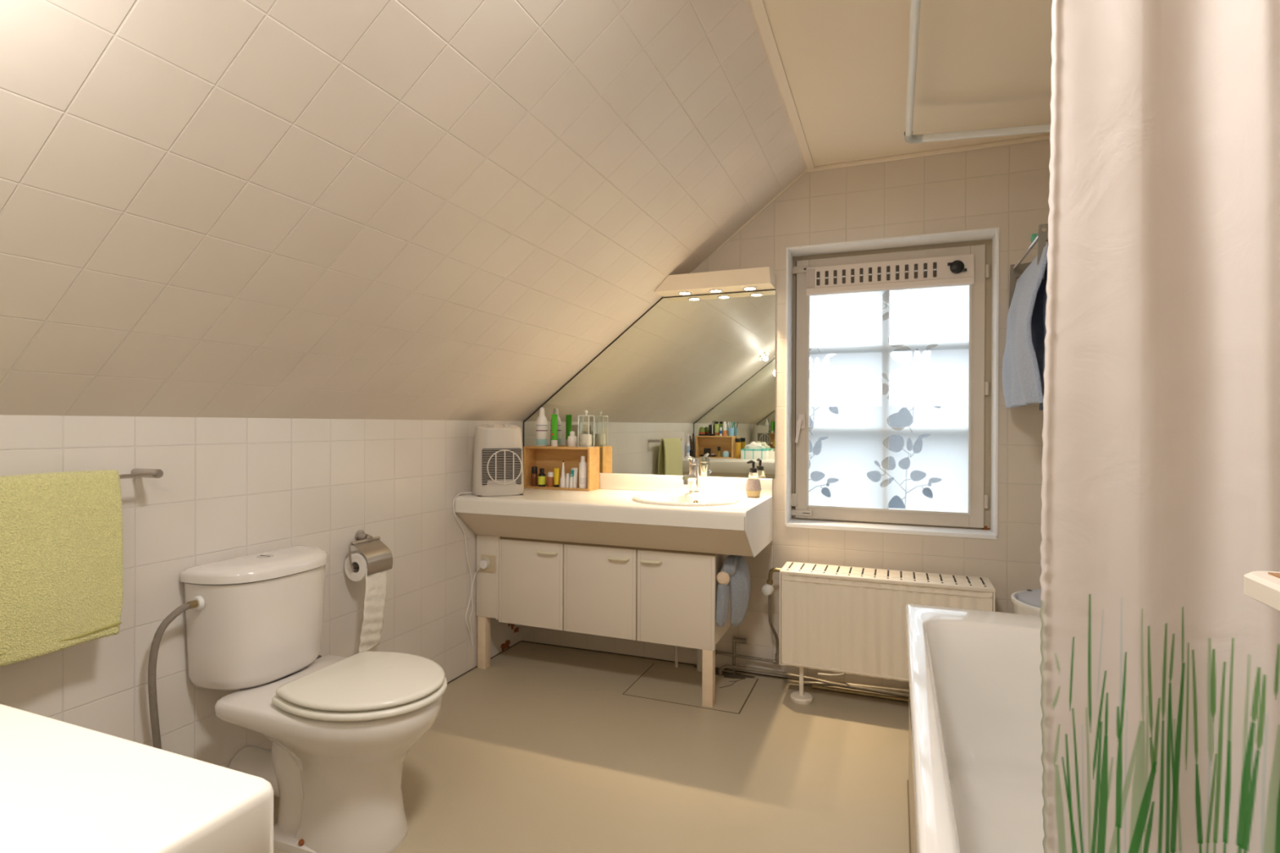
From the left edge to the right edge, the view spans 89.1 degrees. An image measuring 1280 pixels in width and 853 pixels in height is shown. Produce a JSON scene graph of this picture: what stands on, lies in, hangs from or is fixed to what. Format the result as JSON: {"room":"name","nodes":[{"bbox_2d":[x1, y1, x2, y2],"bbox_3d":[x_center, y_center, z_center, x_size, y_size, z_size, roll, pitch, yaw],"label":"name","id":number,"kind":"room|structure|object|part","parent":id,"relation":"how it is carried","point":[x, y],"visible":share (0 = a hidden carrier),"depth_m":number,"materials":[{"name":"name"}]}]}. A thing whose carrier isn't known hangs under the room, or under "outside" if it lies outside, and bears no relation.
{"room":"bathroom","nodes":[
{"label":"bathroom","id":0,"kind":"room"},
{"bbox_2d":[0,414,523,768],"bbox_3d":[-1.190,0.532,1.953,0.120,1.116,3.450,0,0,21],"label":"wall","id":1,"kind":"structure","parent":0,"point":[228,488],"depth_m":1.86,"materials":[{"name":"tile"}]},
{"bbox_2d":[119,468,163,479],"bbox_3d":[-1.310,0.115,1.352,0.092,0.022,0.555,0,0,21],"label":"towel rail","id":2,"kind":"object","parent":1,"relation":"attached to","point":[135,473],"visible":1,"depth_m":1.58,"materials":[{"name":"silver metal"}]},
{"bbox_2d":[0,469,123,666],"bbox_3d":[-1.293,0.295,1.313,0.090,0.394,0.414,0,0,21],"label":"towel","id":3,"kind":"object","parent":2,"relation":"hanging from","point":[61,540],"visible":1,"depth_m":1.38,"materials":[{"name":"yellow fabric"}]},
{"bbox_3d":[-1.212,0.115,1.600,0.092,0.022,0.022,0,0,21],"label":"post","id":4,"kind":"part","parent":2,"relation":"part of","materials":[{"name":"silver metal"}]},
{"bbox_2d":[348,529,392,575],"bbox_3d":[-0.947,0.434,2.250,0.113,0.135,0.140,0,0,21],"label":"toilet roll holder","id":5,"kind":"object","parent":1,"relation":"attached to","point":[379,557],"visible":0.98,"depth_m":2.24,"materials":[{"name":"silver metal"}]},
{"bbox_3d":[-0.955,0.442,2.248,0.018,0.092,0.130,0,0,21],"label":"arm","id":6,"kind":"part","parent":5,"relation":"part of","materials":[{"name":"silver metal"}]},
{"bbox_2d":[344,551,387,653],"bbox_3d":[-0.947,0.604,2.247,0.097,0.346,0.107,0,0,21],"label":"toilet roll","id":7,"kind":"object","parent":5,"relation":"hanging from","point":[375,593],"visible":0.94,"depth_m":2.22,"materials":[{"name":"white paper"}]},
{"bbox_3d":[-0.946,0.392,2.276,0.015,0.022,0.022,0,0,21],"label":"knob","id":8,"kind":"part","parent":5,"relation":"part of","materials":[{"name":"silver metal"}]},
{"bbox_2d":[499,622,519,651],"bbox_3d":[-0.638,0.976,3.195,0.002,0.220,0.181,0,0,21],"label":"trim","id":9,"kind":"structure","parent":1,"relation":"attached to","point":[504,646],"depth_m":3.18,"materials":[{"name":"brown"}]},
{"bbox_2d":[447,640,811,688],"bbox_3d":[-0.354,1.092,1.600,1.702,0.006,3.002,0,0,21],"label":"trim","id":10,"kind":"structure","parent":1,"relation":"attached to","point":[729,675],"depth_m":2.89,"materials":[{"name":"brown paint"}]},
{"bbox_2d":[0,0,806,421],"bbox_3d":[-0.532,-0.613,1.693,1.524,1.181,3.450,0,0,21],"label":"sloped ceiling","id":11,"kind":"structure","parent":0,"point":[425,210],"depth_m":1.47,"materials":[{"name":"tile"}]},
{"bbox_2d":[653,266,775,297],"bbox_3d":[0.322,-0.628,2.855,0.519,0.070,0.158,0,0,21],"label":"lamp","id":12,"kind":"object","parent":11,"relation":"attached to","point":[762,277],"visible":1,"depth_m":2.80,"materials":[{"name":"beige"}]},
{"bbox_2d":[748,0,814,169],"bbox_3d":[0.182,-1.099,1.385,0.034,0.012,3.000,0,0,21],"label":"trim","id":13,"kind":"structure","parent":11,"relation":"attached to","point":[757,7],"depth_m":2.02,"materials":[{"name":"beige wood"}]},
{"bbox_2d":[273,640,909,852],"bbox_3d":[0.050,1.171,1.467,2.950,0.150,3.450,0,0,21],"label":"floor","id":14,"kind":"structure","parent":0,"point":[542,748],"depth_m":2.10,"materials":[{"name":"beige plastic"}]},
{"bbox_2d":[147,545,447,852],"bbox_3d":[-0.857,0.734,1.718,0.681,0.732,0.487,0,0,21],"label":"toilet","id":15,"kind":"object","parent":14,"relation":"on","point":[341,731],"visible":0.96,"depth_m":1.69,"materials":[{"name":"white ceramic"}]},
{"bbox_3d":[-1.050,0.390,1.850,0.201,0.041,0.382,0,0,21],"label":"tank lid","id":16,"kind":"part","parent":15,"relation":"part of","materials":[{"name":"white ceramic"}]},
{"bbox_3d":[-1.052,0.559,1.851,0.187,0.292,0.368,0,0,21],"label":"tank","id":17,"kind":"part","parent":15,"relation":"part of","materials":[{"name":"white ceramic"}]},
{"bbox_3d":[-0.786,0.899,1.747,0.546,0.386,0.378,0,0,21],"label":"bowl","id":18,"kind":"part","parent":15,"relation":"part of","materials":[{"name":"white ceramic"}]},
{"bbox_3d":[-0.701,0.691,1.713,0.386,0.017,0.372,0,0,21],"label":"seat","id":19,"kind":"part","parent":15,"relation":"part of","materials":[{"name":"white plastic"}]},
{"bbox_3d":[-0.700,0.670,1.713,0.372,0.018,0.362,0,0,21],"label":"seat lid","id":20,"kind":"part","parent":15,"relation":"part of","materials":[{"name":"white plastic"}]},
{"bbox_2d":[475,534,731,707],"bbox_3d":[-0.145,0.791,2.855,1.161,0.600,0.349,0,0,21],"label":"vanity cabinet","id":21,"kind":"object","parent":14,"relation":"on","point":[665,597],"visible":0.97,"depth_m":2.69,"materials":[{"name":"beige wood"}]},
{"bbox_3d":[-0.705,0.971,2.937,0.042,0.236,0.042,0,0,21],"label":"leg","id":22,"kind":"part","parent":21,"relation":"part of","materials":[{"name":"white wood"}]},
{"bbox_3d":[-0.685,0.671,2.914,0.106,0.364,0.017,0,0,21],"label":"filler panel","id":23,"kind":"part","parent":21,"relation":"part of","materials":[{"name":"beige wood"}]},
{"bbox_2d":[480,554,495,573],"bbox_3d":[-0.679,0.611,2.895,0.074,0.076,0.013,0,0,21],"label":"wall socket","id":24,"kind":"object","parent":21,"relation":"attached to","point":[491,559],"visible":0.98,"depth_m":2.89,"materials":[{"name":"beige plastic"}]},
{"bbox_2d":[480,557,489,568],"bbox_3d":[-0.688,0.607,2.895,0.048,0.048,0.006,0,0,21],"label":"outlet","id":25,"kind":"object","parent":24,"relation":"attached to","point":[487,559],"depth_m":2.89,"materials":[{"name":"beige paint"}]},
{"bbox_2d":[489,558,493,569],"bbox_3d":[-0.658,0.611,2.884,0.019,0.052,0.004,0,0,21],"label":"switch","id":26,"kind":"object","parent":24,"relation":"attached to","point":[491,560],"depth_m":2.88,"materials":[{"name":"beige plastic"}]},
{"bbox_3d":[-0.475,0.684,2.830,0.318,0.368,0.017,0,0,21],"label":"door","id":27,"kind":"part","parent":21,"relation":"part of","materials":[{"name":"beige wood"}]},
{"bbox_3d":[-0.399,0.540,2.780,0.103,0.016,0.025,0,0,21],"label":"handle","id":28,"kind":"part","parent":21,"relation":"part of","materials":[{"name":"beige plastic"}]},
{"bbox_3d":[-0.168,0.686,2.709,0.330,0.368,0.017,0,0,21],"label":"door","id":29,"kind":"part","parent":21,"relation":"part of","materials":[{"name":"beige wood"}]},
{"bbox_2d":[454,472,773,557],"bbox_3d":[-0.106,0.360,2.813,1.259,0.269,0.556,0,0,21],"label":"countertop","id":30,"kind":"structure","parent":21,"relation":"on","point":[607,515],"depth_m":2.63,"materials":[{"name":"white laminate"}]},
{"bbox_2d":[453,424,524,646],"bbox_3d":[-0.660,0.485,2.848,0.299,0.990,0.168,0,0,-10],"label":"heater","id":31,"kind":"object","parent":30,"relation":"on","point":[498,457],"visible":1,"depth_m":2.80,"materials":[{"name":"grey plastic"}]},
{"bbox_3d":[-0.748,0.633,2.835,0.050,0.694,0.160,0,0,21],"label":"power cord","id":32,"kind":"part","parent":31,"relation":"part of","materials":[{"name":"white paint"}]},
{"bbox_3d":[-0.623,0.003,2.860,0.186,0.025,0.099,0,0,-24],"label":"control panel","id":33,"kind":"part","parent":31,"relation":"part of","materials":[{"name":"white plastic"}]},
{"bbox_2d":[523,445,599,491],"bbox_3d":[-0.378,0.198,3.133,0.355,0.203,0.112,0,0,21],"label":"wooden box","id":34,"kind":"object","parent":30,"relation":"on","point":[548,458],"visible":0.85,"depth_m":3.16,"materials":[{"name":"brown wood"}]},
{"bbox_2d":[531,466,537,486],"bbox_3d":[-0.513,0.242,3.159,0.030,0.094,0.030,0,0,21],"label":"bottle","id":35,"kind":"object","parent":34,"relation":"in","point":[534,469],"visible":1,"depth_m":3.15,"materials":[{"name":"brown glass"}]},
{"bbox_2d":[537,468,545,486],"bbox_3d":[-0.474,0.245,3.136,0.037,0.088,0.037,0,0,21],"label":"bottle","id":36,"kind":"object","parent":34,"relation":"in","point":[541,476],"visible":1,"depth_m":3.12,"materials":[{"name":"black paint"}]},
{"bbox_2d":[536,407,547,446],"bbox_3d":[-0.480,0.001,3.178,0.056,0.190,0.056,0,0,21],"label":"lotion bottle","id":37,"kind":"object","parent":34,"relation":"on","point":[541,422],"visible":1,"depth_m":3.16,"materials":[{"name":"white paint"}]},
{"bbox_2d":[546,471,554,487],"bbox_3d":[-0.429,0.254,3.126,0.034,0.071,0.034,0,0,21],"label":"bottle","id":38,"kind":"object","parent":34,"relation":"in","point":[550,479],"visible":1,"depth_m":3.11,"materials":[{"name":"brown paint"}]},
{"bbox_2d":[551,413,557,446],"bbox_3d":[-0.415,0.018,3.146,0.033,0.156,0.032,0,0,21],"label":"tube","id":39,"kind":"object","parent":34,"relation":"on","point":[554,416],"visible":0.98,"depth_m":3.14,"materials":[{"name":"green plastic"}]},
{"bbox_2d":[554,468,559,487],"bbox_3d":[-0.399,0.245,3.107,0.024,0.090,0.024,0,0,-28],"label":"tube","id":40,"kind":"object","parent":34,"relation":"in","point":[556,470],"visible":1,"depth_m":3.10,"materials":[{"name":"yellow plastic"}]},
{"bbox_2d":[560,460,566,487],"bbox_3d":[-0.366,0.225,3.094,0.030,0.130,0.030,0,0,21],"label":"bottle","id":41,"kind":"object","parent":34,"relation":"in","point":[562,480],"visible":1,"depth_m":3.08,"materials":[{"name":"white paint"}]},
{"bbox_2d":[566,473,569,488],"bbox_3d":[-0.342,0.256,3.078,0.016,0.069,0.016,0,0,21],"label":"vial","id":42,"kind":"object","parent":34,"relation":"in","point":[567,474],"visible":1,"depth_m":3.07,"materials":[{"name":"white paint"}]},
{"bbox_2d":[569,474,573,488],"bbox_3d":[-0.324,0.257,3.064,0.017,0.067,0.017,0,0,21],"label":"vial","id":43,"kind":"object","parent":34,"relation":"in","point":[571,475],"visible":1,"depth_m":3.06,"materials":[{"name":"white paint"}]},
{"bbox_2d":[567,431,577,447],"bbox_3d":[-0.323,0.059,3.106,0.045,0.075,0.045,0,0,21],"label":"bottle","id":44,"kind":"object","parent":34,"relation":"on","point":[571,439],"visible":1,"depth_m":3.09,"materials":[{"name":"white paint"}]},
{"bbox_3d":[-0.323,0.034,3.106,0.024,0.023,0.024,0,0,21],"label":"lid","id":45,"kind":"part","parent":44,"relation":"part of","materials":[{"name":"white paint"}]},
{"bbox_2d":[570,467,577,488],"bbox_3d":[-0.313,0.243,3.078,0.032,0.094,0.025,0,0,-23],"label":"toothpaste tube","id":46,"kind":"object","parent":34,"relation":"in","point":[574,470],"visible":1,"depth_m":3.07,"materials":[{"name":"white paint"}]},
{"bbox_2d":[578,456,586,488],"bbox_3d":[-0.268,0.214,3.057,0.039,0.152,0.039,0,0,21],"label":"spray bottle","id":47,"kind":"object","parent":34,"relation":"in","point":[583,464],"visible":1,"depth_m":3.04,"materials":[{"name":"white paint"}]},
{"bbox_2d":[577,410,594,447],"bbox_3d":[-0.255,0.010,3.079,0.059,0.175,0.059,0,0,21],"label":"jar","id":48,"kind":"object","parent":34,"relation":"on","point":[585,423],"visible":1,"depth_m":3.06,"materials":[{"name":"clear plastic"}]},
{"bbox_2d":[631,492,739,506],"bbox_3d":[0.186,0.357,2.675,0.444,0.132,0.406,0,0,21],"label":"washbasin","id":49,"kind":"object","parent":30,"relation":"in","point":[670,499],"visible":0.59,"depth_m":2.77,"materials":[{"name":"white ceramic"}]},
{"bbox_2d":[682,456,700,493],"bbox_3d":[0.226,0.210,2.842,0.054,0.164,0.137,0,0,21],"label":"mixer tap","id":50,"kind":"object","parent":30,"relation":"on","point":[692,479],"visible":1,"depth_m":2.86,"materials":[{"name":"silver metal"}]},
{"bbox_3d":[0.217,0.227,2.832,0.034,0.040,0.103,0,0,26],"label":"spout","id":51,"kind":"part","parent":50,"relation":"part of","materials":[{"name":"silver metal"}]},
{"bbox_3d":[0.222,0.142,2.843,0.018,0.028,0.088,0,0,27],"label":"lever","id":52,"kind":"part","parent":50,"relation":"part of","materials":[{"name":"silver metal"}]},
{"bbox_2d":[745,460,760,497],"bbox_3d":[0.487,0.224,2.792,0.067,0.161,0.067,0,0,21],"label":"soap dispenser","id":53,"kind":"object","parent":30,"relation":"on","point":[753,488],"visible":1,"depth_m":2.77,"materials":[{"name":"white plastic"}]},
{"bbox_2d":[745,479,760,490],"bbox_3d":[0.487,0.251,2.793,0.067,0.043,0.067,0,0,21],"label":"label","id":54,"kind":"object","parent":53,"relation":"on","point":[751,484],"depth_m":2.77,"materials":[{"name":"beige paper"}]},
{"bbox_2d":[746,471,760,497],"bbox_3d":[0.487,0.250,2.793,0.064,0.108,0.064,0,0,21],"label":"bottle","id":55,"kind":"object","parent":53,"relation":"attached to","point":[753,484],"depth_m":2.77,"materials":[{"name":"beige ceramic"}]},
{"bbox_3d":[0.478,0.401,2.584,0.003,0.193,0.556,0,0,21],"label":"panel","id":56,"kind":"part","parent":30,"relation":"part of","materials":[{"name":"white laminate"}]},
{"bbox_3d":[-0.090,0.541,2.659,0.095,0.016,0.025,0,0,21],"label":"handle","id":57,"kind":"part","parent":21,"relation":"part of","materials":[{"name":"beige plastic"}]},
{"bbox_3d":[0.042,0.542,2.607,0.095,0.016,0.025,0,0,21],"label":"handle","id":58,"kind":"part","parent":21,"relation":"part of","materials":[{"name":"beige plastic"}]},
{"bbox_3d":[0.142,0.687,2.588,0.324,0.368,0.017,0,0,21],"label":"door","id":59,"kind":"part","parent":21,"relation":"part of","materials":[{"name":"beige wood"}]},
{"bbox_3d":[0.270,0.976,2.553,0.042,0.236,0.042,0,0,21],"label":"leg","id":60,"kind":"part","parent":21,"relation":"part of","materials":[{"name":"white wood"}]},
{"bbox_2d":[715,555,750,626],"bbox_3d":[0.386,0.654,2.591,0.101,0.284,0.210,0,0,33],"label":"towel","id":61,"kind":"object","parent":21,"relation":"hanging from","point":[735,566],"visible":0.92,"depth_m":2.54,"materials":[{"name":"fabric"}]},
{"bbox_2d":[675,645,678,667],"bbox_3d":[0.167,0.792,2.952,0.014,0.600,0.014,0,0,21],"label":"pipe","id":62,"kind":"object","parent":14,"relation":"on","point":[676,646],"visible":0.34,"depth_m":2.95,"materials":[{"name":"beige paint"}]},
{"bbox_2d":[622,663,758,714],"bbox_3d":[0.221,1.093,2.732,0.484,0.001,0.370,0,0,21],"label":"trim","id":63,"kind":"structure","parent":14,"relation":"on","point":[653,664],"depth_m":2.60,"materials":[{"name":"brown paint"}]},
{"bbox_2d":[697,648,702,671],"bbox_3d":[0.271,0.793,2.911,0.029,0.600,0.030,0,0,21],"label":"pipe","id":64,"kind":"object","parent":14,"relation":"on","point":[699,651],"visible":0.23,"depth_m":2.90,"materials":[{"name":"beige paint"}]},
{"bbox_2d":[715,635,746,674],"bbox_3d":[0.396,1.011,2.883,0.155,0.165,0.023,0,0,21],"label":"pipe","id":65,"kind":"object","parent":14,"relation":"on","point":[739,640],"visible":0.81,"depth_m":2.87,"materials":[{"name":"metal"}]},
{"bbox_2d":[715,651,778,664],"bbox_3d":[0.464,1.015,2.852,0.305,0.020,0.020,0,0,21],"label":"pipe","id":66,"kind":"object","parent":65,"relation":"attached to","point":[774,661],"visible":0.8,"depth_m":2.84,"materials":[{"name":"metal"}]},
{"bbox_2d":[718,664,908,697],"bbox_3d":[1.036,1.074,2.619,1.461,0.040,0.044,0,0,20],"label":"pipe","id":67,"kind":"object","parent":14,"relation":"on","point":[726,666],"visible":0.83,"depth_m":2.73,"materials":[{"name":"metal"}]},
{"bbox_2d":[803,680,908,693],"bbox_3d":[1.207,1.076,2.565,1.101,0.040,0.028,0,0,20],"label":"pipe","id":68,"kind":"object","parent":14,"relation":"on","point":[805,682],"visible":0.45,"depth_m":2.66,"materials":[{"name":"beige metal"}]},
{"bbox_2d":[811,684,908,702],"bbox_3d":[1.213,1.089,2.522,1.060,0.016,0.019,0,0,21],"label":"pipe","id":69,"kind":"object","parent":14,"relation":"on","point":[814,686],"visible":0.43,"depth_m":2.64,"materials":[{"name":"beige metal"}]},
{"bbox_2d":[761,561,995,704],"bbox_3d":[0.899,0.835,2.552,0.852,0.522,0.190,0,0,21],"label":"radiator","id":70,"kind":"object","parent":14,"relation":"on","point":[837,619],"visible":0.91,"depth_m":2.49,"materials":[{"name":"beige metal"}]},
{"bbox_3d":[0.534,0.684,2.720,0.046,0.046,0.042,0,0,35],"label":"valve knob","id":71,"kind":"part","parent":70,"relation":"part of","materials":[{"name":"white plastic"}]},
{"bbox_2d":[768,594,778,662],"bbox_3d":[0.569,0.846,2.763,0.020,0.333,0.098,0,0,36],"label":"pipe","id":72,"kind":"object","parent":70,"relation":"attached to","point":[769,596],"visible":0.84,"depth_m":2.74,"materials":[{"name":"grey metal"}]},
{"bbox_3d":[0.646,1.004,2.600,0.016,0.162,0.012,0,0,21],"label":"foot post","id":73,"kind":"part","parent":70,"relation":"part of","materials":[{"name":"beige metal"}]},
{"bbox_2d":[817,672,845,675],"bbox_3d":[0.800,1.021,2.711,0.117,0.057,0.028,0,0,33],"label":"cable","id":74,"kind":"object","parent":70,"relation":"hanging from","point":[843,673],"visible":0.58,"depth_m":2.72,"materials":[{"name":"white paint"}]},
{"bbox_3d":[0.912,0.769,2.458,0.744,0.363,0.020,0,0,21],"label":"panel","id":75,"kind":"part","parent":70,"relation":"part of","materials":[{"name":"beige metal"}]},
{"bbox_2d":[779,561,995,592],"bbox_3d":[0.943,0.583,2.534,0.760,0.014,0.190,0,0,21],"label":"grille","id":76,"kind":"object","parent":70,"relation":"attached to","point":[830,574],"depth_m":2.49,"materials":[{"name":"grey metal"}]},
{"bbox_2d":[905,603,1044,852],"bbox_3d":[0.824,0.826,0.989,0.755,0.550,1.928,0,0,21],"label":"bathtub","id":77,"kind":"object","parent":14,"relation":"on","point":[975,782],"visible":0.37,"depth_m":1.73,"materials":[{"name":"white ceramic"}]},
{"bbox_3d":[0.489,0.848,1.120,0.014,0.502,1.906,0,0,21],"label":"panel","id":78,"kind":"part","parent":77,"relation":"part of","materials":[{"name":"beige"}]},
{"bbox_2d":[1011,588,1041,616],"bbox_3d":[1.432,0.827,2.175,0.332,0.546,0.332,0,0,21],"label":"laundry basket","id":79,"kind":"object","parent":14,"relation":"on","point":[1028,602],"visible":0.13,"depth_m":2.17,"materials":[{"name":"white plastic"}]},
{"bbox_3d":[1.433,0.577,2.174,0.300,0.045,0.300,0,0,21],"label":"lid","id":80,"kind":"part","parent":79,"relation":"part of","materials":[{"name":"grey paint"}]},
{"bbox_2d":[522,139,1050,689],"bbox_3d":[0.614,-0.007,3.022,2.650,2.202,0.360,0,0,21],"label":"wall","id":81,"kind":"structure","parent":0,"point":[1006,187],"depth_m":2.65,"materials":[{"name":"tile"}]},
{"bbox_2d":[523,288,775,479],"bbox_3d":[0.000,-0.188,3.065,1.267,0.826,0.006,0,0,21],"label":"wall mirror","id":82,"kind":"object","parent":81,"relation":"attached to","point":[694,376],"visible":0.88,"depth_m":2.98,"materials":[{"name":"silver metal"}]},
{"bbox_2d":[599,472,773,496],"bbox_3d":[-0.008,0.263,3.062,1.259,0.076,0.020,0,0,21],"label":"backsplash","id":83,"kind":"structure","parent":81,"relation":"attached to","point":[668,483],"depth_m":2.99,"materials":[{"name":"white laminate"}]},
{"bbox_2d":[716,168,807,249],"bbox_3d":[0.531,-0.951,2.857,0.400,0.314,0.004,0,0,21],"label":"trim","id":84,"kind":"structure","parent":81,"relation":"attached to","point":[806,170],"depth_m":2.85,"materials":[{"name":"beige wood"}]},
{"bbox_2d":[791,239,991,529],"bbox_3d":[1.072,-0.177,2.827,0.815,1.216,0.176,0,0,21],"label":"window","id":85,"kind":"structure","parent":81,"relation":"in","point":[836,291],"depth_m":2.79,"materials":[{"name":"white glass"}]},
{"bbox_3d":[0.710,0.015,2.895,0.035,0.115,0.036,0,0,21],"label":"handle","id":86,"kind":"part","parent":85,"relation":"part of","materials":[{"name":"beige paint"}]},
{"bbox_3d":[0.726,-0.023,2.913,0.027,0.067,0.010,0,0,21],"label":"handle plate","id":87,"kind":"part","parent":85,"relation":"part of","materials":[{"name":"beige paint"}]},
{"bbox_2d":[806,268,814,287],"bbox_3d":[0.758,-0.659,2.885,0.034,0.082,0.004,0,0,21],"label":"vent","id":88,"kind":"object","parent":85,"relation":"attached to","point":[810,272],"depth_m":2.88,"materials":[{"name":"beige paint"}]},
{"bbox_3d":[1.058,-0.141,2.800,0.650,0.999,0.001,0,0,21],"label":"pane","id":89,"kind":"part","parent":85,"relation":"part of","materials":[{"name":"white glass"}]},
{"bbox_3d":[1.301,-0.655,2.665,0.054,0.053,0.012,0,0,21],"label":"vent knob","id":90,"kind":"part","parent":85,"relation":"part of","materials":[{"name":"black plastic"}]},
{"bbox_2d":[785,226,999,539],"bbox_3d":[1.036,-0.169,2.734,0.815,1.211,0.141,0,0,21],"label":"trim","id":91,"kind":"structure","parent":81,"relation":"attached to","point":[993,233],"depth_m":2.69,"materials":[{"name":"white wood"}]},
{"bbox_2d":[807,134,1049,172],"bbox_3d":[1.250,-1.095,2.570,1.146,0.018,0.012,0,0,21],"label":"trim","id":92,"kind":"structure","parent":81,"relation":"attached to","point":[1045,137],"depth_m":2.60,"materials":[{"name":"beige wood"}]},
{"bbox_2d":[808,405,942,508],"bbox_3d":[5.470,1.883,13.279,22.600,4.600,5.800,0,0,21],"label":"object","id":93,"kind":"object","parent":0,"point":[904,418],"visible":0.06,"depth_m":11.53,"materials":[{"name":"grey"}]},
{"bbox_2d":[762,0,1052,166],"bbox_3d":[0.778,-1.162,1.177,1.406,0.120,3.450,0,0,21],"label":"ceiling","id":94,"kind":"structure","parent":0,"point":[981,64],"depth_m":2.01,"materials":[{"name":"beige paint"}]},
{"bbox_2d":[903,0,1050,142],"bbox_3d":[0.835,-1.036,0.996,0.770,0.130,2.751,0,0,21],"label":"rail","id":95,"kind":"object","parent":94,"relation":"attached to","point":[915,5],"visible":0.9,"depth_m":2.17,"materials":[{"name":"white metal"}]},
{"bbox_2d":[1040,0,1279,852],"bbox_3d":[0.762,-0.091,0.780,0.478,1.844,0.056,0,0,33],"label":"shower curtain","id":96,"kind":"object","parent":95,"relation":"hanging from","point":[1160,686],"visible":1,"depth_m":0.84,"materials":[{"name":"fabric"}]},
{"bbox_3d":[-0.577,-0.003,-0.008,2.650,2.202,0.150,0,0,21],"label":"wall","id":97,"kind":"structure","parent":0,"visible":0},
{"bbox_2d":[0,703,273,852],"bbox_3d":[-0.995,0.363,0.530,1.278,0.269,0.543,0,0,21],"label":"countertop","id":98,"kind":"structure","parent":97,"relation":"attached to","point":[65,788],"depth_m":0.53,"materials":[{"name":"white laminate"}]},
{"bbox_3d":[1.311,0.002,0.969,0.150,2.202,3.450,0,0,21],"label":"wall","id":99,"kind":"structure","parent":0,"visible":0},
{"bbox_2d":[1008,223,1048,308],"bbox_3d":[1.493,-0.555,2.165,0.388,0.210,0.550,0,0,21],"label":"drying rack","id":100,"kind":"object","parent":99,"relation":"attached to","point":[1017,269],"visible":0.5,"depth_m":2.21,"materials":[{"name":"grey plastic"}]},
{"bbox_2d":[1002,243,1048,408],"bbox_3d":[1.295,-0.311,2.169,0.123,0.486,0.537,0,0,21],"label":"hanging clothes","id":101,"kind":"object","parent":100,"relation":"hanging from","point":[1024,357],"visible":0.79,"depth_m":2.03,"materials":[{"name":"grey fabric"}]},
{"bbox_3d":[1.328,-0.599,2.230,0.013,0.013,0.550,0,0,21],"label":"rail","id":102,"kind":"part","parent":100,"relation":"part of","materials":[{"name":"silver metal"}]},
{"bbox_2d":[1039,402,1043,410],"bbox_3d":[1.372,-0.332,2.111,0.058,0.549,0.541,0,0,21],"label":"towel","id":103,"kind":"object","parent":100,"relation":"hanging from","point":[1041,405],"visible":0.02,"depth_m":2.28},
{"bbox_2d":[1244,570,1279,611],"bbox_3d":[0.569,0.181,0.040,0.546,0.143,0.774,0,0,21],"label":"wall shelf","id":104,"kind":"object","parent":99,"relation":"attached to","point":[1262,586],"visible":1,"depth_m":0.46,"materials":[{"name":"beige paint"}]}
]}

